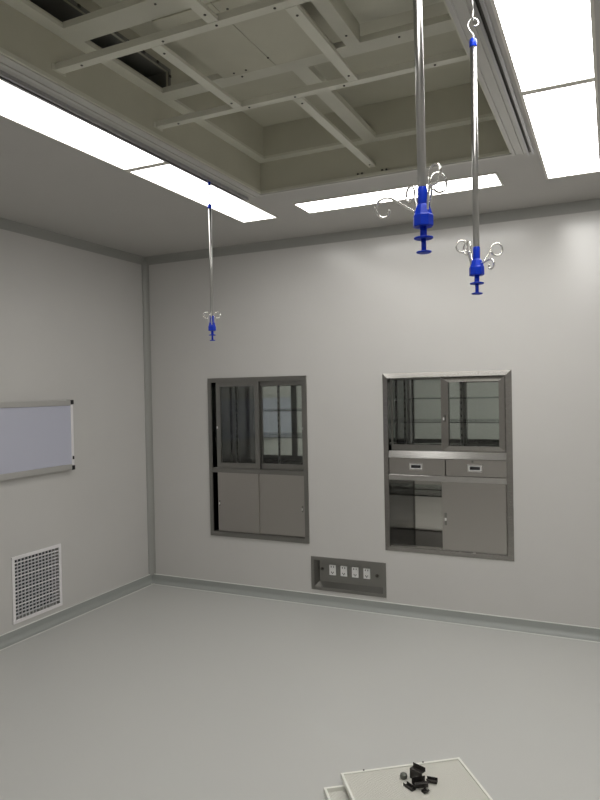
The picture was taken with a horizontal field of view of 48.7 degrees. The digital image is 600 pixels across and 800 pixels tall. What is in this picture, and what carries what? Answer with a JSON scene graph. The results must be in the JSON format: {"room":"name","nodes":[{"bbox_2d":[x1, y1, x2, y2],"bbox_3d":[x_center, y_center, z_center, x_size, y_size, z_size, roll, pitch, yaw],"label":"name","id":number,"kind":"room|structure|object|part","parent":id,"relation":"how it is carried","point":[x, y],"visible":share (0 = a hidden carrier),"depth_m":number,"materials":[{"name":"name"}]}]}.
{"room":"operating room","nodes":[
{"label":"operating room","id":0,"kind":"room"},
{"bbox_2d":[0,229,148,634],"bbox_3d":[-2.566,0.234,3.699,0.300,2.900,5.060,-1,1,25],"label":"wall","id":1,"kind":"structure","parent":0,"point":[71,318],"depth_m":5.15,"materials":[{"name":"paint"}]},
{"bbox_2d":[11,544,62,624],"bbox_3d":[-1.913,1.310,4.777,0.079,0.464,0.451,-1,1,25],"label":"air vent","id":2,"kind":"object","parent":1,"relation":"in","point":[32,574],"visible":0.97,"depth_m":4.76,"materials":[{"name":"white metal"}]},
{"bbox_2d":[0,400,74,480],"bbox_3d":[-1.990,0.276,4.512,0.049,0.530,1.202,-1,1,25],"label":"whiteboard","id":3,"kind":"object","parent":1,"relation":"attached to","point":[37,437],"visible":1,"depth_m":4.71,"materials":[{"name":"grey plastic"}]},
{"bbox_3d":[-1.996,0.033,4.511,0.045,0.040,1.142,-1,1,25],"label":"rail","id":4,"kind":"part","parent":3,"relation":"part of","materials":[{"name":"silver metal"}]},
{"bbox_3d":[-1.987,0.518,4.518,0.045,0.042,1.142,-1,1,25],"label":"rail","id":5,"kind":"part","parent":3,"relation":"part of","materials":[{"name":"silver metal"}]},
{"bbox_2d":[0,217,144,264],"bbox_3d":[-2.453,-1.181,3.613,0.012,0.074,5.060,-1,1,25],"label":"trim","id":6,"kind":"structure","parent":1,"relation":"attached to","point":[5,224],"depth_m":5.05,"materials":[{"name":"grey paint"}]},
{"bbox_2d":[0,574,154,650],"bbox_3d":[-2.375,1.642,3.642,0.061,0.078,5.060,-1,1,25],"label":"baseboard","id":7,"kind":"structure","parent":1,"relation":"attached to","point":[8,639],"depth_m":5.03,"materials":[{"name":"plastic"}]},
{"bbox_2d":[0,584,599,799],"bbox_3d":[-0.011,1.697,2.781,5.270,0.100,5.710,-1,1,25],"label":"floor","id":8,"kind":"structure","parent":0,"point":[153,692],"depth_m":3.59,"materials":[{"name":"plastic"}]},
{"bbox_2d":[324,785,349,799],"bbox_3d":[0.418,1.627,2.561,0.544,0.026,0.544,-1,1,-11],"label":"tray","id":9,"kind":"object","parent":8,"relation":"on","point":[339,792],"visible":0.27,"depth_m":2.76,"materials":[{"name":"white plastic"}]},
{"bbox_2d":[341,757,492,799],"bbox_3d":[0.493,1.602,2.625,0.544,0.026,0.544,-1,1,-11],"label":"tray","id":10,"kind":"object","parent":9,"relation":"on","point":[456,781],"visible":0.94,"depth_m":2.76,"materials":[{"name":"white plastic"}]},
{"bbox_2d":[400,772,406,779],"bbox_3d":[0.438,1.585,2.801,0.033,0.022,0.033,-1,1,25],"label":"knob","id":11,"kind":"object","parent":10,"relation":"on","point":[403,775],"visible":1,"depth_m":2.79,"materials":[{"name":"grey metal"}]},
{"bbox_2d":[403,781,415,791],"bbox_3d":[0.451,1.591,2.733,0.022,0.012,0.054,-2,1,-33],"label":"metal clip","id":12,"kind":"object","parent":10,"relation":"on","point":[407,785],"visible":1,"depth_m":2.73,"materials":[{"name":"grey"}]},
{"bbox_2d":[410,762,424,781],"bbox_3d":[0.494,1.567,2.789,0.026,0.057,0.062,-2,1,-45],"label":"metal clip","id":13,"kind":"object","parent":10,"relation":"on","point":[416,770],"visible":0.84,"depth_m":2.79,"materials":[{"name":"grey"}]},
{"bbox_2d":[412,776,428,788],"bbox_3d":[0.498,1.583,2.742,0.058,0.026,0.054,-1,1,-10],"label":"metal clip","id":14,"kind":"object","parent":10,"relation":"on","point":[416,782],"visible":1,"depth_m":2.73,"materials":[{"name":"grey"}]},
{"bbox_2d":[421,787,429,793],"bbox_3d":[0.511,1.591,2.701,0.026,0.010,0.024,-2,1,-35],"label":"metal clip","id":15,"kind":"object","parent":10,"relation":"on","point":[424,790],"visible":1,"depth_m":2.70,"materials":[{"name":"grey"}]},
{"bbox_2d":[426,776,437,783],"bbox_3d":[0.550,1.587,2.766,0.044,0.016,0.030,-1,1,20],"label":"metal clip","id":16,"kind":"object","parent":10,"relation":"on","point":[433,780],"visible":0.9,"depth_m":2.76,"materials":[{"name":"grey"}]},
{"bbox_2d":[0,0,599,256],"bbox_3d":[-0.080,-1.282,2.717,5.270,0.060,5.660,-1,1,25],"label":"ceiling","id":17,"kind":"structure","parent":0,"point":[46,183],"depth_m":4.20,"materials":[{"name":"paint"}]},
{"bbox_2d":[0,80,166,170],"bbox_3d":[-1.087,-1.233,2.966,0.285,0.006,1.268,-1,1,25],"label":"ceiling light panel","id":18,"kind":"object","parent":17,"relation":"attached to","point":[17,106],"visible":0.85,"depth_m":3.04,"materials":[{"name":"white paint"}]},
{"bbox_2d":[0,70,247,200],"bbox_3d":[-0.947,-1.228,2.864,0.034,0.017,2.865,-1,1,25],"label":"track","id":19,"kind":"object","parent":17,"relation":"attached to","point":[4,76],"visible":1,"depth_m":2.99,"materials":[{"name":"silver metal"}]},
{"bbox_2d":[203,181,220,340],"bbox_3d":[-0.509,-0.795,3.784,0.075,0.914,0.077,0,1,42],"label":"hanger","id":20,"kind":"object","parent":19,"relation":"hanging from","point":[212,326],"visible":1,"depth_m":3.78,"materials":[{"name":"silver metal"}]},
{"bbox_2d":[126,163,278,222],"bbox_3d":[-0.546,-1.259,4.118,0.285,0.006,1.276,-1,1,25],"label":"ceiling light panel","id":21,"kind":"object","parent":17,"relation":"attached to","point":[167,176],"visible":0.87,"depth_m":4.01,"materials":[{"name":"white paint"}]},
{"bbox_2d":[0,0,525,197],"bbox_3d":[-0.222,-1.435,2.583,1.799,0.398,2.733,-1,1,25],"label":"housing","id":22,"kind":"object","parent":17,"relation":"attached to","point":[262,98],"visible":1,"depth_m":2.95,"materials":[{"name":"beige metal"}]},
{"bbox_3d":[-0.201,-1.428,2.605,0.540,0.010,0.510,-1,1,25],"label":"blank plate","id":23,"kind":"part","parent":22,"relation":"part of","materials":[{"name":"paint"}]},
{"bbox_3d":[-0.147,-1.629,2.544,1.389,0.012,2.581,-1,1,25],"label":"roof plate","id":24,"kind":"part","parent":22,"relation":"part of","materials":[{"name":"paint"}]},
{"bbox_3d":[0.308,-1.520,2.364,0.390,0.010,0.510,-1,1,25],"label":"recessed plate","id":25,"kind":"part","parent":22,"relation":"part of","materials":[{"name":"paint"}]},
{"bbox_2d":[293,172,503,212],"bbox_3d":[0.588,-1.282,4.143,1.285,0.006,0.256,-1,1,25],"label":"ceiling light panel","id":26,"kind":"object","parent":17,"relation":"attached to","point":[488,180],"visible":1,"depth_m":4.14,"materials":[{"name":"white paint"}]},
{"bbox_2d":[473,0,533,154],"bbox_3d":[0.588,-1.249,2.142,0.034,0.017,2.865,-1,1,25],"label":"track","id":27,"kind":"object","parent":17,"relation":"attached to","point":[480,8],"visible":1,"depth_m":2.51,"materials":[{"name":"silver metal"}]},
{"bbox_2d":[374,0,447,253],"bbox_3d":[0.239,-0.777,1.448,0.148,0.916,0.099,-1,1,25],"label":"hanger","id":28,"kind":"object","parent":27,"relation":"hanging from","point":[423,215],"visible":1,"depth_m":1.43,"materials":[{"name":"silver metal"}]},
{"bbox_2d":[455,0,502,294],"bbox_3d":[0.535,-0.784,1.996,0.124,0.929,0.086,-1,1,29],"label":"hanger","id":29,"kind":"object","parent":27,"relation":"hanging from","point":[476,269],"visible":1,"depth_m":1.99,"materials":[{"name":"silver metal"}]},
{"bbox_2d":[490,0,596,93],"bbox_3d":[0.773,-1.257,2.111,0.294,0.006,1.268,-1,1,25],"label":"ceiling light panel","id":30,"kind":"object","parent":17,"relation":"attached to","point":[548,44],"visible":1,"depth_m":2.33,"materials":[{"name":"white paint"}]},
{"bbox_2d":[520,78,599,179],"bbox_3d":[1.312,-1.284,3.257,0.294,0.006,1.264,-1,1,25],"label":"ceiling light panel","id":31,"kind":"object","parent":17,"relation":"attached to","point":[564,122],"visible":1,"depth_m":3.11,"materials":[{"name":"white paint"}]},
{"bbox_2d":[149,210,599,627],"bbox_3d":[1.046,0.144,5.072,5.070,2.900,0.500,-1,1,25],"label":"wall","id":32,"kind":"structure","parent":0,"point":[341,316],"depth_m":4.97,"materials":[{"name":"paint"}]},
{"bbox_2d":[142,262,155,574],"bbox_3d":[-1.344,0.170,5.895,0.045,2.780,0.045,-1,1,25],"label":"trim","id":33,"kind":"structure","parent":32,"relation":"attached to","point":[145,265],"depth_m":5.90,"materials":[{"name":"grey paint"}]},
{"bbox_2d":[207,375,309,543],"bbox_3d":[-0.277,0.475,5.624,0.920,1.335,0.384,-1,1,25],"label":"cabinet","id":34,"kind":"object","parent":32,"relation":"attached to","point":[258,438],"visible":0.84,"depth_m":5.59,"materials":[{"name":"silver metal"}]},
{"bbox_3d":[-0.665,0.480,5.812,0.004,1.275,0.362,-1,1,25],"label":"panel","id":35,"kind":"part","parent":34,"relation":"part of","materials":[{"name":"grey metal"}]},
{"bbox_3d":[-0.518,0.211,5.546,0.412,0.721,0.016,-1,1,25],"label":"sliding door","id":36,"kind":"part","parent":34,"relation":"part of","materials":[{"name":"clear glass"}]},
{"bbox_3d":[-0.514,0.859,5.556,0.393,0.495,0.012,-1,1,25],"label":"sliding door","id":37,"kind":"part","parent":34,"relation":"part of","materials":[{"name":"silver metal"}]},
{"bbox_3d":[-0.341,0.589,5.483,0.854,0.038,0.065,-1,1,25],"label":"cross rail","id":38,"kind":"part","parent":34,"relation":"part of","materials":[{"name":"silver metal"}]},
{"bbox_2d":[221,409,301,411],"bbox_3d":[-0.271,0.089,5.647,0.856,0.006,0.282,-1,1,25],"label":"glass shelf","id":39,"kind":"object","parent":34,"relation":"attached to","point":[222,410],"depth_m":5.73,"materials":[{"name":"clear glass"}]},
{"bbox_2d":[222,434,301,437],"bbox_3d":[-0.267,0.309,5.650,0.856,0.006,0.282,-1,1,25],"label":"glass shelf","id":40,"kind":"object","parent":34,"relation":"attached to","point":[223,435],"depth_m":5.68,"materials":[{"name":"clear glass"}]},
{"bbox_3d":[-0.201,0.221,5.791,0.868,0.775,0.006,-1,1,25],"label":"panel","id":41,"kind":"part","parent":34,"relation":"part of","materials":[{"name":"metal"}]},
{"bbox_3d":[-0.157,0.206,5.402,0.442,0.721,0.016,-1,1,25],"label":"sliding door","id":42,"kind":"part","parent":34,"relation":"part of","materials":[{"name":"clear glass"}]},
{"bbox_3d":[-0.143,0.854,5.396,0.427,0.495,0.012,-1,1,25],"label":"sliding door","id":43,"kind":"part","parent":34,"relation":"part of","materials":[{"name":"silver metal"}]},
{"bbox_2d":[311,556,386,597],"bbox_3d":[0.380,1.365,5.159,0.618,0.262,0.051,-1,1,25],"label":"box","id":44,"kind":"object","parent":32,"relation":"attached to","point":[367,578],"visible":1,"depth_m":5.17,"materials":[{"name":"silver metal"}]},
{"bbox_2d":[329,565,335,574],"bbox_3d":[0.258,1.342,5.236,0.054,0.080,0.013,-1,1,25],"label":"socket","id":45,"kind":"object","parent":44,"relation":"attached to","point":[332,568],"depth_m":5.23,"materials":[{"name":"white plastic"}]},
{"bbox_2d":[340,566,346,576],"bbox_3d":[0.344,1.341,5.196,0.054,0.080,0.013,-1,1,25],"label":"socket","id":46,"kind":"object","parent":44,"relation":"attached to","point":[343,569],"depth_m":5.19,"materials":[{"name":"white plastic"}]},
{"bbox_2d":[352,567,358,577],"bbox_3d":[0.430,1.339,5.156,0.054,0.080,0.013,-1,1,25],"label":"socket","id":47,"kind":"object","parent":44,"relation":"attached to","point":[355,570],"depth_m":5.15,"materials":[{"name":"white plastic"}]},
{"bbox_2d":[363,568,369,578],"bbox_3d":[0.516,1.338,5.115,0.054,0.080,0.013,-1,1,25],"label":"socket","id":48,"kind":"object","parent":44,"relation":"attached to","point":[366,571],"depth_m":5.11,"materials":[{"name":"white plastic"}]},
{"bbox_2d":[145,198,599,264],"bbox_3d":[0.909,-1.263,4.821,5.070,0.074,0.012,-1,1,25],"label":"trim","id":49,"kind":"structure","parent":32,"relation":"attached to","point":[593,204],"depth_m":4.96,"materials":[{"name":"grey paint"}]},
{"bbox_2d":[151,574,599,642],"bbox_3d":[0.954,1.560,4.838,5.070,0.078,0.061,-1,1,25],"label":"baseboard","id":50,"kind":"structure","parent":32,"relation":"attached to","point":[560,630],"depth_m":4.98,"materials":[{"name":"plastic"}]},
{"bbox_2d":[382,370,513,560],"bbox_3d":[1.124,0.458,4.948,0.933,1.333,0.372,-1,1,25],"label":"built-in cabinet","id":51,"kind":"object","parent":32,"relation":"attached to","point":[448,439],"visible":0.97,"depth_m":4.90,"materials":[{"name":"silver metal"}]},
{"bbox_3d":[0.736,0.464,5.141,0.004,1.270,0.340,-1,1,25],"label":"panel","id":52,"kind":"part","parent":51,"relation":"part of","materials":[{"name":"grey metal"}]},
{"bbox_3d":[0.853,0.489,4.883,0.104,0.054,0.004,-1,1,25],"label":"handle","id":53,"kind":"part","parent":51,"relation":"part of","materials":[{"name":"silver metal"}]},
{"bbox_2d":[392,489,441,496],"bbox_3d":[1.144,0.709,4.984,0.858,0.010,0.260,-1,1,25],"label":"glass shelf","id":54,"kind":"object","parent":51,"relation":"attached to","point":[395,492],"depth_m":5.12,"materials":[{"name":"clear glass"}]},
{"bbox_3d":[0.871,0.489,4.912,0.417,0.118,0.063,-1,1,25],"label":"drawer","id":55,"kind":"part","parent":51,"relation":"part of","materials":[{"name":"silver metal"}]},
{"bbox_3d":[1.141,1.092,4.966,0.862,0.004,0.340,-1,1,25],"label":"panel","id":56,"kind":"part","parent":51,"relation":"part of","materials":[{"name":"grey metal"}]},
{"bbox_3d":[0.888,0.103,4.915,0.440,0.536,0.016,-1,1,25],"label":"sliding door","id":57,"kind":"part","parent":51,"relation":"part of","materials":[{"name":"clear glass"}]},
{"bbox_3d":[1.209,0.815,5.118,0.870,0.550,0.006,-1,1,25],"label":"panel","id":58,"kind":"part","parent":51,"relation":"part of","materials":[{"name":"grey metal"}]},
{"bbox_2d":[390,397,484,399],"bbox_3d":[1.130,-0.014,4.974,0.858,0.006,0.260,-1,1,25],"label":"glass shelf","id":59,"kind":"object","parent":51,"relation":"attached to","point":[394,398],"depth_m":5.11,"materials":[{"name":"clear glass"}]},
{"bbox_2d":[393,420,498,422],"bbox_3d":[1.133,0.163,4.976,0.858,0.006,0.260,-1,1,25],"label":"glass shelf","id":60,"kind":"object","parent":51,"relation":"attached to","point":[394,421],"depth_m":5.00,"materials":[{"name":"clear glass"}]},
{"bbox_3d":[1.062,0.399,4.815,0.851,0.053,0.078,-1,1,25],"label":"sill","id":61,"kind":"part","parent":51,"relation":"part of","materials":[{"name":"silver metal"}]},
{"bbox_3d":[1.065,0.569,4.815,0.851,0.040,0.077,-1,1,25],"label":"rail","id":62,"kind":"part","parent":51,"relation":"part of","materials":[{"name":"silver metal"}]},
{"bbox_3d":[1.196,0.181,5.110,0.870,0.720,0.006,-1,1,25],"label":"panel","id":63,"kind":"part","parent":51,"relation":"part of","materials":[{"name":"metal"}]},
{"bbox_3d":[1.116,-0.174,4.948,0.862,0.004,0.340,-1,1,25],"label":"panel","id":64,"kind":"part","parent":51,"relation":"part of","materials":[{"name":"grey metal"}]},
{"bbox_3d":[1.230,0.100,4.716,0.456,0.538,0.030,-1,1,25],"label":"sliding door","id":65,"kind":"part","parent":51,"relation":"part of","materials":[{"name":"clear glass"}]},
{"bbox_3d":[1.239,0.484,4.702,0.104,0.054,0.004,-1,1,25],"label":"handle","id":66,"kind":"part","parent":51,"relation":"part of","materials":[{"name":"silver metal"}]},
{"bbox_3d":[1.241,0.836,4.733,0.452,0.494,0.016,-1,1,25],"label":"sliding door","id":67,"kind":"part","parent":51,"relation":"part of","materials":[{"name":"silver metal"}]},
{"bbox_3d":[1.258,0.484,4.730,0.423,0.118,0.063,-1,1,25],"label":"drawer","id":68,"kind":"part","parent":51,"relation":"part of","materials":[{"name":"silver metal"}]},
{"bbox_3d":[1.269,0.835,4.743,0.418,0.494,0.014,-1,1,25],"label":"sliding door","id":69,"kind":"part","parent":51,"relation":"part of","materials":[{"name":"silver metal"}]}
]}

